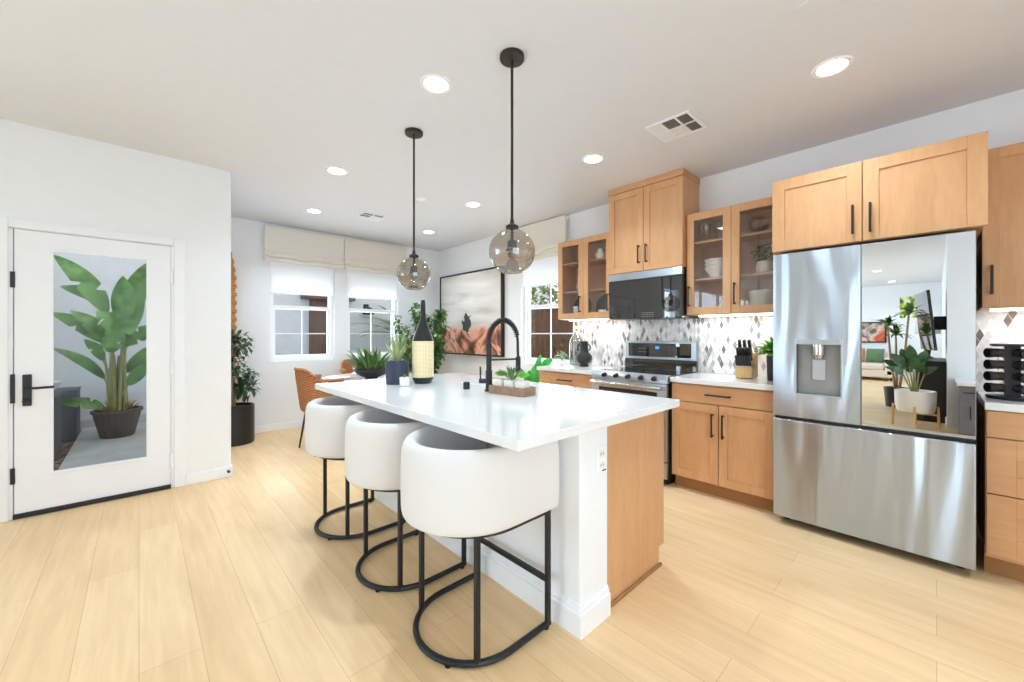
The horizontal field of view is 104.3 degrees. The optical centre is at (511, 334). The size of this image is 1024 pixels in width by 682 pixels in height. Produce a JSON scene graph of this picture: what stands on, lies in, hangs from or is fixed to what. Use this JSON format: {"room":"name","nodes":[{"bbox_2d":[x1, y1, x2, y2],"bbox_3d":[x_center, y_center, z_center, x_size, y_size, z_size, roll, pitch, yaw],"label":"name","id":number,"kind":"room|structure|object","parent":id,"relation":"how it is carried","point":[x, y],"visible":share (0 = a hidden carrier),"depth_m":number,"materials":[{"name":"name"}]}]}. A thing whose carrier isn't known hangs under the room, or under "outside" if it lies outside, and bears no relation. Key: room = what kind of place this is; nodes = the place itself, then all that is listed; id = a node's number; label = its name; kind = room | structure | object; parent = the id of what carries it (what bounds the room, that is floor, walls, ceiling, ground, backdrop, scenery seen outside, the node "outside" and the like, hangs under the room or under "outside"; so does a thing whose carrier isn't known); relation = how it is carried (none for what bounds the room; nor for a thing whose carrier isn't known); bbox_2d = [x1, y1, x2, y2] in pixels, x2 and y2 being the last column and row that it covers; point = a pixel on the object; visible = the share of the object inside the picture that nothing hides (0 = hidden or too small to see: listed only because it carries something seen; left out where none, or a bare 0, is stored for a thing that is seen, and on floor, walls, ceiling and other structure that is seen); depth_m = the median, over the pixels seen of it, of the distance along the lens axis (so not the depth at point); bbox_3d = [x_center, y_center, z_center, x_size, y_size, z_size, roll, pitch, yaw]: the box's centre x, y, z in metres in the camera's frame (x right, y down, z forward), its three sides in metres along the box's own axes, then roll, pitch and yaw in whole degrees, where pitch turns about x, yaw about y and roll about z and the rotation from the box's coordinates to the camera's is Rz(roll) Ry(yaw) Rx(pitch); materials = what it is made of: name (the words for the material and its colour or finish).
{"room":"kitchen","nodes":[
{"label":"kitchen","id":0,"kind":"room"},
{"bbox_2d":[0,119,230,473],"bbox_3d":[-6.518,-0.095,-0.024,10.757,2.750,0.160,0,0,-43],"label":"wall","id":1,"kind":"structure","parent":0,"point":[49,176],"depth_m":3.30,"materials":[{"name":"white paint"}]},
{"bbox_2d":[0,217,184,522],"bbox_3d":[-3.159,0.240,3.048,1.010,2.080,0.191,0,0,-43],"label":"door","id":2,"kind":"structure","parent":1,"relation":"in","point":[30,486],"depth_m":2.87,"materials":[{"name":"white paint"}]},
{"bbox_2d":[185,464,232,485],"bbox_3d":[-2.701,1.232,3.544,0.336,0.095,0.174,0,0,-43],"label":"baseboard","id":3,"kind":"structure","parent":1,"relation":"attached to","point":[213,474],"depth_m":3.47,"materials":[{"name":"white paint"}]},
{"bbox_2d":[90,406,142,438],"bbox_3d":[-5.176,1.152,5.222,0.500,0.354,0.500,0,0,-43],"label":"pot","id":4,"kind":"object","parent":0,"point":[117,422],"depth_m":5.09,"materials":[{"name":"brown wicker"}]},
{"bbox_2d":[231,217,437,425],"bbox_3d":[-2.491,-0.095,6.033,3.403,2.750,0.150,0,0,-43],"label":"wall","id":5,"kind":"structure","parent":0,"point":[277,401],"depth_m":5.29,"materials":[{"name":"white paint"}]},
{"bbox_2d":[255,420,304,433],"bbox_3d":[-2.490,1.232,5.922,3.253,0.095,0.014,0,0,-43],"label":"baseboard","id":6,"kind":"structure","parent":5,"relation":"attached to","point":[292,424],"depth_m":5.32,"materials":[{"name":"white paint"}]},
{"bbox_2d":[270,262,332,360],"bbox_3d":[-2.963,-0.410,5.618,0.820,1.540,0.100,0,0,-43],"label":"window","id":7,"kind":"structure","parent":5,"relation":"in","point":[329,309],"depth_m":5.61,"materials":[{"name":"white paint"}]},
{"bbox_2d":[275,310,326,354],"bbox_3d":[-2.966,-0.035,5.620,0.690,0.640,0.012,0,0,-43],"label":"grille","id":8,"kind":"object","parent":7,"relation":"attached to","point":[301,333],"depth_m":5.62,"materials":[{"name":"white paint"}]},
{"bbox_2d":[270,262,333,296],"bbox_3d":[-2.914,-0.866,5.565,0.816,0.627,0.038,0,0,-43],"label":"roller shade","id":9,"kind":"object","parent":7,"relation":"attached to","point":[286,278],"visible":0.53,"depth_m":5.54,"materials":[{"name":"white fabric"}]},
{"bbox_2d":[264,225,344,268],"bbox_3d":[-2.849,-1.179,5.510,1.010,0.482,0.122,0,0,-43],"label":"roman shade","id":10,"kind":"object","parent":5,"relation":"attached to","point":[281,245],"visible":1,"depth_m":5.45,"materials":[{"name":"fabric"}]},
{"bbox_2d":[347,298,396,357],"bbox_3d":[-2.230,-0.410,6.305,0.830,1.540,0.100,0,0,-43],"label":"window","id":11,"kind":"structure","parent":5,"relation":"in","point":[393,311],"depth_m":6.31,"materials":[{"name":"white paint"}]},
{"bbox_2d":[350,312,391,351],"bbox_3d":[-2.233,-0.035,6.308,0.700,0.640,0.012,0,0,-43],"label":"grille","id":12,"kind":"object","parent":11,"relation":"attached to","point":[370,333],"depth_m":6.31,"materials":[{"name":"white paint"}]},
{"bbox_2d":[347,270,397,300],"bbox_3d":[-2.181,-0.866,6.252,0.826,0.627,0.038,0,0,-43],"label":"roller shade","id":13,"kind":"object","parent":5,"relation":"attached to","point":[361,285],"visible":0.52,"depth_m":6.23,"materials":[{"name":"white fabric"}]},
{"bbox_2d":[344,238,406,275],"bbox_3d":[-2.110,-1.179,6.203,0.995,0.482,0.122,0,0,-43],"label":"roman shade","id":14,"kind":"object","parent":5,"relation":"attached to","point":[364,256],"visible":0.99,"depth_m":6.14,"materials":[{"name":"fabric"}]},
{"bbox_2d":[0,0,1023,250],"bbox_3d":[-3.635,-1.545,-0.611,14.160,0.150,8.280,0,0,-43],"label":"ceiling","id":15,"kind":"structure","parent":0,"point":[273,95],"depth_m":2.34,"materials":[{"name":"paint"}]},
{"bbox_2d":[326,167,347,175],"bbox_3d":[-1.574,-1.466,3.578,0.184,0.006,0.184,0,0,-43],"label":"recessed light","id":16,"kind":"object","parent":15,"relation":"in","point":[333,170],"visible":1,"depth_m":3.58,"materials":[{"name":"white paint"}]},
{"bbox_2d":[354,211,386,221],"bbox_3d":[-1.764,-1.466,4.953,0.300,0.008,0.300,0,0,-43],"label":"ceiling vent","id":17,"kind":"object","parent":15,"relation":"in","point":[363,215],"visible":1,"depth_m":4.94,"materials":[{"name":"white metal"}]},
{"bbox_2d":[396,127,428,289],"bbox_3d":[-0.711,-0.898,2.886,0.244,1.142,0.244,0,0,-43],"label":"pendant lamp","id":18,"kind":"object","parent":15,"relation":"hanging from","point":[414,133],"visible":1,"depth_m":2.88,"materials":[{"name":"brown metal"}]},
{"bbox_2d":[410,257,417,273],"bbox_3d":[-0.711,-0.501,2.886,0.060,0.118,0.060,0,0,-43],"label":"socket","id":19,"kind":"object","parent":18,"relation":"attached to","point":[413,269],"depth_m":2.87,"materials":[{"name":"brown metal"}]},
{"bbox_2d":[420,74,451,93],"bbox_3d":[-0.446,-1.466,2.336,0.184,0.006,0.184,0,0,-43],"label":"recessed light","id":20,"kind":"object","parent":15,"relation":"in","point":[438,83],"visible":1,"depth_m":2.33,"materials":[{"name":"white paint"}]},
{"bbox_2d":[424,77,447,91],"bbox_3d":[-0.446,-1.468,2.336,0.136,0.003,0.136,0,0,-43],"label":"diffuser","id":21,"kind":"object","parent":20,"relation":"attached to","point":[438,84],"depth_m":2.33,"materials":[{"name":"white plastic"}]},
{"bbox_2d":[489,47,534,273],"bbox_3d":[0.000,-0.898,2.101,0.244,1.142,0.244,0,0,-43],"label":"pendant lamp","id":22,"kind":"object","parent":15,"relation":"hanging from","point":[511,57],"visible":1,"depth_m":2.09,"materials":[{"name":"brown metal"}]},
{"bbox_2d":[506,228,517,251],"bbox_3d":[0.000,-0.501,2.101,0.060,0.118,0.060,0,0,-43],"label":"socket","id":23,"kind":"object","parent":22,"relation":"attached to","point":[511,244],"depth_m":2.09,"materials":[{"name":"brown metal"}]},
{"bbox_2d":[582,154,603,163],"bbox_3d":[0.679,-1.466,3.334,0.184,0.006,0.184,0,0,-43],"label":"recessed light","id":24,"kind":"object","parent":15,"relation":"in","point":[589,159],"visible":1,"depth_m":3.33,"materials":[{"name":"white paint"}]},
{"bbox_2d":[585,156,600,162],"bbox_3d":[0.679,-1.468,3.334,0.136,0.003,0.136,0,0,-43],"label":"diffuser","id":25,"kind":"object","parent":24,"relation":"attached to","point":[588,159],"depth_m":3.34,"materials":[{"name":"white plastic"}]},
{"bbox_2d":[645,110,706,142],"bbox_3d":[1.161,-1.466,2.819,0.310,0.008,0.310,0,0,-43],"label":"ceiling vent","id":26,"kind":"object","parent":15,"relation":"in","point":[684,123],"visible":1,"depth_m":2.81,"materials":[{"name":"white metal"}]},
{"bbox_2d":[791,0,839,24],"bbox_3d":[1.372,-1.468,1.803,0.176,0.004,0.176,0,0,-43],"label":"ceiling speaker","id":27,"kind":"object","parent":15,"relation":"attached to","point":[811,11],"visible":1,"depth_m":1.81,"materials":[{"name":"paint"}]},
{"bbox_2d":[811,55,853,77],"bbox_3d":[1.759,-1.466,2.187,0.184,0.006,0.184,0,0,-43],"label":"recessed light","id":28,"kind":"object","parent":15,"relation":"in","point":[836,65],"visible":1,"depth_m":2.18,"materials":[{"name":"white paint"}]},
{"bbox_2d":[816,59,847,75],"bbox_3d":[1.759,-1.468,2.187,0.136,0.003,0.136,0,0,-43],"label":"diffuser","id":29,"kind":"object","parent":28,"relation":"attached to","point":[836,66],"depth_m":2.19,"materials":[{"name":"white plastic"}]},
{"bbox_2d":[0,426,1023,681],"bbox_3d":[-3.635,1.340,-0.611,14.160,0.120,8.280,0,0,-43],"label":"floor","id":30,"kind":"structure","parent":0,"point":[228,579],"depth_m":1.91,"materials":[{"name":"brown wood"}]},
{"bbox_2d":[231,252,236,402],"bbox_3d":[-3.472,0.095,4.873,0.172,2.370,0.172,0,0,-43],"label":"woven totem","id":31,"kind":"object","parent":30,"relation":"on","point":[233,277],"visible":0.21,"depth_m":4.86,"materials":[{"name":"brown wicker"}]},
{"bbox_2d":[231,327,261,446],"bbox_3d":[-3.233,0.581,4.718,0.451,1.396,0.422,0,0,-43],"label":"potted tree","id":32,"kind":"object","parent":30,"relation":"on","point":[242,413],"visible":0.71,"depth_m":4.66,"materials":[{"name":"green plant"}]},
{"bbox_2d":[294,367,343,456],"bbox_3d":[-2.096,0.820,4.476,0.662,0.923,0.627,0,0,44],"label":"rattan chair","id":33,"kind":"object","parent":30,"relation":"on","point":[306,381],"visible":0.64,"depth_m":4.21,"materials":[{"name":"brown wicker"}]},
{"bbox_2d":[340,358,358,373],"bbox_3d":[-2.137,0.820,5.725,0.627,0.923,0.662,0,0,35],"label":"rattan chair","id":34,"kind":"object","parent":30,"relation":"on","point":[345,368],"visible":0.12,"depth_m":5.78,"materials":[{"name":"brown wicker"}]},
{"bbox_2d":[305,395,405,539],"bbox_3d":[-1.087,0.860,2.703,0.568,0.841,0.579,0,0,-43],"label":"bar stool","id":35,"kind":"object","parent":30,"relation":"on","point":[326,418],"visible":0.53,"depth_m":2.47,"materials":[{"name":"white fabric"}]},
{"bbox_2d":[322,373,411,380],"bbox_3d":[-1.736,0.900,4.952,1.150,0.760,1.150,0,0,-43],"label":"dining table","id":36,"kind":"object","parent":30,"relation":"on","point":[353,377],"visible":0.05,"depth_m":4.81,"materials":[{"name":"white wood"}]},
{"bbox_2d":[341,347,392,378],"bbox_3d":[-1.630,0.316,4.758,0.780,0.408,0.686,0,0,-27],"label":"potted plant","id":37,"kind":"object","parent":36,"relation":"on","point":[370,366],"visible":0.86,"depth_m":4.61,"materials":[{"name":"green plant"}]},
{"bbox_2d":[353,368,384,378],"bbox_3d":[-1.672,0.457,4.737,0.420,0.124,0.420,0,0,-43],"label":"bowl","id":38,"kind":"object","parent":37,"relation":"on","point":[369,373],"depth_m":4.59,"materials":[{"name":"black ceramic"}]},
{"bbox_2d":[345,408,466,592],"bbox_3d":[-0.618,0.860,2.203,0.568,0.841,0.579,0,0,-43],"label":"bar stool","id":39,"kind":"object","parent":30,"relation":"on","point":[374,438],"visible":0.64,"depth_m":1.97,"materials":[{"name":"white fabric"}]},
{"bbox_2d":[389,303,449,373],"bbox_3d":[-1.436,0.396,6.120,0.967,1.767,0.760,0,0,-10],"label":"plant","id":40,"kind":"object","parent":30,"relation":"on","point":[437,320],"visible":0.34,"depth_m":6.10,"materials":[{"name":"green plant"}]},
{"bbox_2d":[400,426,558,668],"bbox_3d":[-0.196,0.860,1.753,0.568,0.841,0.579,0,0,-43],"label":"bar stool","id":41,"kind":"object","parent":30,"relation":"on","point":[454,486],"visible":0.91,"depth_m":1.53,"materials":[{"name":"white fabric"}]},
{"bbox_2d":[374,411,663,639],"bbox_3d":[-0.102,0.840,2.671,0.811,0.880,2.003,0,0,-43],"label":"kitchen island","id":42,"kind":"object","parent":30,"relation":"on","point":[607,522],"visible":0.57,"depth_m":1.88,"materials":[{"name":"white paint"}]},
{"bbox_2d":[315,373,679,451],"bbox_3d":[-0.257,0.465,2.557,1.247,0.210,2.138,0,0,-43],"label":"island countertop","id":43,"kind":"structure","parent":42,"relation":"on","point":[556,412],"depth_m":2.02,"materials":[{"name":"white stone"}]},
{"bbox_2d":[385,332,409,384],"bbox_3d":[-0.834,0.162,2.942,0.193,0.395,0.281,0,0,-12],"label":"aloe","id":44,"kind":"object","parent":43,"relation":"on","point":[394,369],"visible":0.99,"depth_m":2.86,"materials":[{"name":"blue ceramic"}]},
{"bbox_2d":[385,360,408,384],"bbox_3d":[-0.844,0.277,2.926,0.168,0.164,0.168,0,0,-43],"label":"pot","id":45,"kind":"object","parent":44,"relation":"on","point":[394,369],"depth_m":2.85,"materials":[{"name":"blue ceramic"}]},
{"bbox_2d":[412,300,433,383],"bbox_3d":[-0.660,0.052,2.953,0.156,0.614,0.156,0,0,-43],"label":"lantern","id":46,"kind":"object","parent":43,"relation":"on","point":[422,342],"visible":1,"depth_m":2.90,"materials":[{"name":"wicker"}]},
{"bbox_2d":[479,317,520,391],"bbox_3d":[-0.070,0.124,2.573,0.300,0.471,0.072,0,0,-25],"label":"faucet","id":47,"kind":"object","parent":43,"relation":"on","point":[488,380],"visible":0.97,"depth_m":2.53,"materials":[{"name":"black metal"}]},
{"bbox_2d":[489,384,535,396],"bbox_3d":[-0.002,0.335,2.401,0.272,0.050,0.115,0,0,39],"label":"trough","id":48,"kind":"object","parent":43,"relation":"on","point":[502,390],"visible":0.84,"depth_m":2.34,"materials":[{"name":"brown wood"}]},
{"bbox_2d":[493,370,506,385],"bbox_3d":[-0.067,0.284,2.456,0.101,0.134,0.103,0,0,-43],"label":"succulent pot","id":49,"kind":"object","parent":48,"relation":"in","point":[499,381],"visible":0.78,"depth_m":2.43,"materials":[{"name":"white ceramic"}]},
{"bbox_2d":[499,365,526,386],"bbox_3d":[0.011,0.260,2.388,0.182,0.183,0.210,0,0,-4],"label":"succulent pot","id":50,"kind":"object","parent":48,"relation":"in","point":[510,382],"visible":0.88,"depth_m":2.38,"materials":[{"name":"white ceramic"}]},
{"bbox_2d":[515,371,529,387],"bbox_3d":[0.063,0.284,2.350,0.101,0.134,0.103,0,0,-43],"label":"succulent pot","id":51,"kind":"object","parent":48,"relation":"in","point":[520,383],"visible":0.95,"depth_m":2.33,"materials":[{"name":"white ceramic"}]},
{"bbox_2d":[596,444,605,473],"bbox_3d":[0.401,0.560,1.790,0.075,0.120,0.006,0,0,-43],"label":"outlet plate","id":52,"kind":"object","parent":42,"relation":"attached to","point":[600,448],"depth_m":1.78,"materials":[{"name":"white paint"}]},
{"bbox_2d":[514,354,552,382],"bbox_3d":[0.280,0.755,4.804,0.466,1.050,0.312,0,0,30],"label":"leafy plant","id":53,"kind":"object","parent":30,"relation":"on","point":[534,373],"visible":0.27,"depth_m":4.69,"materials":[{"name":"green plant"}]},
{"bbox_2d":[539,370,592,388],"bbox_3d":[0.758,0.838,4.366,0.638,0.884,0.737,0,0,-43],"label":"base cabinet","id":54,"kind":"object","parent":30,"relation":"on","point":[548,377],"visible":0.23,"depth_m":4.16,"materials":[{"name":"brown wood"}]},
{"bbox_2d":[537,364,619,374],"bbox_3d":[0.756,0.375,4.372,0.613,0.040,0.754,0,0,-43],"label":"countertop","id":55,"kind":"structure","parent":54,"relation":"on","point":[567,368],"depth_m":4.28,"materials":[{"name":"white stone"}]},
{"bbox_2d":[576,341,591,366],"bbox_3d":[0.798,0.215,4.412,0.184,0.280,0.185,0,0,-43],"label":"vase","id":56,"kind":"object","parent":55,"relation":"on","point":[583,357],"visible":1,"depth_m":4.37,"materials":[{"name":"ceramic"}]},
{"bbox_2d":[590,341,698,483],"bbox_3d":[1.241,0.674,3.781,0.707,1.212,0.758,0,0,-43],"label":"range","id":57,"kind":"object","parent":30,"relation":"on","point":[649,367],"visible":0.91,"depth_m":3.74,"materials":[{"name":"silver metal"}]},
{"bbox_2d":[601,367,695,376],"bbox_3d":[1.272,0.361,3.810,0.541,0.027,0.748,0,0,-43],"label":"cooktop","id":58,"kind":"object","parent":57,"relation":"in","point":[670,371],"depth_m":3.82,"materials":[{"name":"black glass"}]},
{"bbox_2d":[672,382,774,511],"bbox_3d":[1.798,0.838,3.257,0.638,0.884,0.750,0,0,-43],"label":"base cabinet","id":59,"kind":"object","parent":30,"relation":"on","point":[722,437],"visible":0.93,"depth_m":3.04,"materials":[{"name":"brown wood"}]},
{"bbox_2d":[670,372,772,390],"bbox_3d":[1.799,0.375,3.260,0.613,0.040,0.752,0,0,-43],"label":"countertop","id":60,"kind":"structure","parent":59,"relation":"on","point":[715,379],"depth_m":3.14,"materials":[{"name":"white stone"}]},
{"bbox_2d":[735,353,757,378],"bbox_3d":[1.918,0.252,3.254,0.150,0.204,0.124,0,0,-43],"label":"knife block","id":61,"kind":"object","parent":60,"relation":"on","point":[751,372],"visible":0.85,"depth_m":3.20,"materials":[{"name":"brown wood"}]},
{"bbox_2d":[753,337,772,380],"bbox_3d":[1.981,0.185,3.089,0.293,0.338,0.225,0,0,-43],"label":"potted plant","id":62,"kind":"object","parent":60,"relation":"on","point":[767,349],"visible":0.52,"depth_m":3.04,"materials":[{"name":"green plant"}]},
{"bbox_2d":[773,230,975,570],"bbox_3d":[2.337,0.370,2.618,0.690,1.820,0.903,0,0,-43],"label":"refrigerator","id":63,"kind":"object","parent":30,"relation":"on","point":[874,344],"visible":1,"depth_m":2.32,"materials":[{"name":"silver metal"}]},
{"bbox_2d":[977,398,1023,581],"bbox_3d":[2.967,0.838,2.010,0.638,0.884,0.774,0,0,-43],"label":"base cabinet","id":64,"kind":"object","parent":30,"relation":"on","point":[1000,434],"visible":0.99,"depth_m":2.07,"materials":[{"name":"brown wood"}]},
{"bbox_2d":[977,391,1023,412],"bbox_3d":[2.967,0.375,2.013,0.613,0.040,0.778,0,0,-43],"label":"countertop","id":65,"kind":"structure","parent":64,"relation":"on","point":[987,403],"depth_m":2.07,"materials":[{"name":"white stone"}]},
{"bbox_2d":[985,344,1023,401],"bbox_3d":[2.748,0.203,2.187,0.190,0.302,0.190,0,0,-43],"label":"wine rack","id":66,"kind":"object","parent":65,"relation":"on","point":[1009,359],"visible":0.8,"depth_m":2.17,"materials":[{"name":"black metal"}]},
{"bbox_2d":[983,382,1005,391],"bbox_3d":[2.678,0.294,2.209,0.062,0.052,0.053,0,0,18],"label":"spice jar","id":67,"kind":"object","parent":66,"relation":"on","point":[988,387],"visible":1,"depth_m":2.19,"materials":[{"name":"black glass"}]},
{"bbox_2d":[983,371,1005,380],"bbox_3d":[2.678,0.230,2.209,0.062,0.052,0.053,0,0,18],"label":"spice jar","id":68,"kind":"object","parent":66,"relation":"on","point":[988,375],"visible":1,"depth_m":2.19,"materials":[{"name":"black glass"}]},
{"bbox_2d":[983,360,1005,368],"bbox_3d":[2.678,0.166,2.209,0.062,0.052,0.053,0,0,18],"label":"spice jar","id":69,"kind":"object","parent":66,"relation":"on","point":[988,364],"visible":1,"depth_m":2.19,"materials":[{"name":"black glass"}]},
{"bbox_2d":[983,348,1005,357],"bbox_3d":[2.678,0.102,2.209,0.062,0.052,0.053,0,0,18],"label":"spice jar","id":70,"kind":"object","parent":66,"relation":"on","point":[988,352],"visible":1,"depth_m":2.19,"materials":[{"name":"black plastic"}]},
{"bbox_2d":[438,89,1023,537],"bbox_3d":[1.527,-0.095,4.125,0.150,2.750,8.130,0,0,-43],"label":"wall","id":71,"kind":"structure","parent":0,"point":[1002,116],"depth_m":3.38,"materials":[{"name":"white paint"}]},
{"bbox_2d":[440,266,504,356],"bbox_3d":[-0.677,-0.333,6.322,0.059,1.315,1.610,0,0,-43],"label":"framed picture","id":72,"kind":"object","parent":71,"relation":"attached to","point":[473,300],"visible":0.79,"depth_m":6.20,"materials":[{"name":"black paper"}]},
{"bbox_2d":[508,215,568,263],"bbox_3d":[0.325,-1.209,5.208,0.122,0.492,0.985,0,0,-43],"label":"roman shade","id":73,"kind":"object","parent":71,"relation":"attached to","point":[545,235],"visible":0.8,"depth_m":5.13,"materials":[{"name":"fabric"}]},
{"bbox_2d":[522,238,573,287],"bbox_3d":[0.456,-0.910,5.191,0.038,0.537,0.906,0,0,-43],"label":"roller shade","id":74,"kind":"object","parent":71,"relation":"attached to","point":[543,272],"visible":0.37,"depth_m":5.26,"materials":[{"name":"white fabric"}]},
{"bbox_2d":[524,285,573,364],"bbox_3d":[0.509,-0.393,5.240,0.100,1.575,0.910,0,0,-43],"label":"window","id":75,"kind":"structure","parent":71,"relation":"in","point":[527,291],"depth_m":5.51,"materials":[{"name":"white paint"}]},
{"bbox_2d":[558,232,608,320],"bbox_3d":[0.875,-0.613,4.456,0.343,0.905,0.715,0,0,-43],"label":"upper cabinet","id":76,"kind":"object","parent":71,"relation":"attached to","point":[578,263],"visible":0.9,"depth_m":4.55,"materials":[{"name":"brown wood"}]},
{"bbox_2d":[563,257,605,267],"bbox_3d":[0.900,-0.809,4.480,0.251,0.018,0.677,0,0,-43],"label":"shelf","id":77,"kind":"object","parent":76,"relation":"attached to","point":[599,262],"depth_m":4.53,"materials":[{"name":"brown wood"}]},
{"bbox_2d":[563,288,605,294],"bbox_3d":[0.900,-0.483,4.480,0.251,0.018,0.677,0,0,-43],"label":"shelf","id":78,"kind":"object","parent":76,"relation":"attached to","point":[602,291],"depth_m":4.51,"materials":[{"name":"brown wood"}]},
{"bbox_2d":[596,294,605,311],"bbox_3d":[1.052,-0.325,4.454,0.053,0.264,0.263,0,0,-43],"label":"platter","id":79,"kind":"object","parent":76,"relation":"in","point":[601,304],"visible":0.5,"depth_m":4.49,"materials":[{"name":"grey ceramic"}]},
{"bbox_2d":[608,168,699,274],"bbox_3d":[1.364,-1.037,3.895,0.398,0.864,0.768,0,0,-43],"label":"upper cabinet","id":80,"kind":"object","parent":71,"relation":"attached to","point":[648,217],"visible":0.99,"depth_m":3.73,"materials":[{"name":"brown wood"}]},
{"bbox_2d":[609,266,698,319],"bbox_3d":[1.371,-0.377,3.902,0.358,0.453,0.754,0,0,-43],"label":"microwave","id":81,"kind":"object","parent":80,"relation":"attached to","point":[656,294],"visible":1,"depth_m":3.74,"materials":[{"name":"black metal"}]},
{"bbox_2d":[687,197,774,316],"bbox_3d":[1.897,-0.613,3.366,0.343,0.905,0.727,0,0,-43],"label":"upper cabinet","id":82,"kind":"object","parent":71,"relation":"attached to","point":[727,294],"visible":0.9,"depth_m":3.42,"materials":[{"name":"brown wood"}]},
{"bbox_2d":[704,266,722,276],"bbox_3d":[1.788,-0.536,3.458,0.216,0.086,0.216,0,0,-43],"label":"bowl","id":83,"kind":"object","parent":82,"relation":"on","point":[716,271],"visible":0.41,"depth_m":3.40,"materials":[{"name":"white ceramic"}]},
{"bbox_2d":[695,229,771,248],"bbox_3d":[1.922,-0.809,3.390,0.251,0.018,0.689,0,0,-43],"label":"shelf","id":84,"kind":"object","parent":82,"relation":"attached to","point":[761,236],"depth_m":3.39,"materials":[{"name":"brown wood"}]},
{"bbox_2d":[695,271,772,283],"bbox_3d":[1.922,-0.483,3.390,0.251,0.018,0.689,0,0,-43],"label":"shelf","id":85,"kind":"object","parent":82,"relation":"attached to","point":[762,276],"depth_m":3.38,"materials":[{"name":"brown wood"}]},
{"bbox_2d":[748,289,772,304],"bbox_3d":[2.039,-0.273,3.220,0.224,0.164,0.224,0,0,-43],"label":"bowl","id":86,"kind":"object","parent":82,"relation":"in","point":[763,296],"visible":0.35,"depth_m":3.14,"materials":[{"name":"white ceramic"}]},
{"bbox_2d":[751,242,772,272],"bbox_3d":[2.041,-0.619,3.218,0.189,0.252,0.208,0,0,-43],"label":"potted plant","id":87,"kind":"object","parent":82,"relation":"on","point":[762,265],"visible":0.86,"depth_m":3.18,"materials":[{"name":"green plant"}]},
{"bbox_2d":[575,310,1023,390],"bbox_3d":[2.335,0.245,3.145,0.010,0.870,4.595,0,0,-43],"label":"backsplash","id":88,"kind":"structure","parent":71,"relation":"attached to","point":[717,337],"depth_m":3.64,"materials":[{"name":"tile"}]},
{"bbox_2d":[772,131,987,254],"bbox_3d":[2.362,-0.815,2.626,0.678,0.494,0.968,0,0,-43],"label":"upper cabinet","id":89,"kind":"object","parent":71,"relation":"attached to","point":[939,188],"visible":1,"depth_m":2.36,"materials":[{"name":"brown wood"}]},
{"bbox_2d":[978,142,1023,310],"bbox_3d":[3.066,-0.597,2.094,0.378,0.916,0.782,0,0,-43],"label":"upper cabinet","id":90,"kind":"object","parent":71,"relation":"attached to","point":[1001,241],"visible":1,"depth_m":2.23,"materials":[{"name":"brown wood"}]},
{"label":"outside","id":91,"kind":"structure","parent":0,"visible":0},
{"bbox_2d":[531,284,557,304],"bbox_3d":[1.414,-0.224,9.946,2.146,3.116,2.414,0,0,-18],"label":"tree","id":92,"kind":"object","parent":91,"point":[544,289],"visible":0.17,"depth_m":9.93,"materials":[{"name":"green plant"}]},
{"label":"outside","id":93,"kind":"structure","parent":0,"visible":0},
{"bbox_2d":[54,430,81,470],"bbox_3d":[-8.975,1.445,0.377,11.420,0.170,3.775,0,0,-43],"label":"bed","id":94,"kind":"object","parent":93,"point":[68,447],"depth_m":4.59,"materials":[{"name":"grey"}]},
{"bbox_2d":[54,389,64,460],"bbox_3d":[-5.212,1.002,4.346,0.380,0.715,0.610,0,0,-43],"label":"planter","id":95,"kind":"object","parent":94,"relation":"on","point":[57,393],"visible":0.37,"depth_m":4.42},
{"bbox_2d":[55,386,80,441],"bbox_3d":[-5.866,1.032,5.103,0.440,0.655,0.450,0,0,-43],"label":"planter","id":96,"kind":"object","parent":94,"relation":"on","point":[70,415],"visible":0.36,"depth_m":5.06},
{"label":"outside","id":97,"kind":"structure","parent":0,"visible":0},
{"bbox_3d":[4.412,1.430,5.178,5.480,0.200,7.520,0,0,-43],"label":"ground","id":98,"kind":"structure","parent":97,"visible":0},
{"bbox_2d":[531,308,572,359],"bbox_3d":[1.597,0.390,7.399,0.090,1.879,7.812,0,0,-43],"label":"wooden fence","id":99,"kind":"object","parent":98,"relation":"on","point":[540,318],"visible":0.06,"depth_m":8.26,"materials":[{"name":"brown wood"}]},
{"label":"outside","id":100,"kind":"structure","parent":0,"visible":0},
{"bbox_2d":[54,252,549,429],"bbox_3d":[-6.657,-0.695,5.274,21.500,4.450,0.200,0,0,-43],"label":"wall","id":101,"kind":"structure","parent":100,"point":[108,270],"depth_m":5.88,"materials":[{"name":"grey paint"}]},
{"bbox_2d":[80,414,145,427],"bbox_3d":[-6.583,1.274,5.195,21.500,0.109,0.014,0,0,-43],"label":"trim","id":102,"kind":"structure","parent":101,"relation":"attached to","point":[83,423],"depth_m":5.70,"materials":[{"name":"concrete"}]},
{"bbox_2d":[301,295,354,353],"bbox_3d":[-3.612,0.255,7.852,0.970,2.149,0.198,0,0,-43],"label":"gate","id":103,"kind":"object","parent":101,"relation":"attached to","point":[317,319],"visible":0.26,"depth_m":7.71,"materials":[{"name":"brown wood"}]},
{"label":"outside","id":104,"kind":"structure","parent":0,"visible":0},
{"bbox_2d":[58,421,145,469],"bbox_3d":[-2.226,1.430,6.703,7.080,0.200,3.775,0,0,-43],"label":"patio","id":105,"kind":"structure","parent":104,"point":[88,448],"depth_m":4.64,"materials":[{"name":"concrete"}]},
{"bbox_2d":[54,255,145,438],"bbox_3d":[-5.195,0.171,5.119,1.023,2.317,0.660,0,0,-43],"label":"potted plant","id":106,"kind":"object","parent":105,"relation":"on","point":[119,418],"visible":0.98,"depth_m":5.06,"materials":[{"name":"green plant"}]},
{"bbox_2d":[351,305,390,337],"bbox_3d":[-2.221,0.360,8.458,2.315,1.943,1.181,0,0,-36],"label":"palm","id":107,"kind":"object","parent":105,"relation":"on","point":[383,321],"visible":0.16,"depth_m":8.11,"materials":[{"name":"green plant"}]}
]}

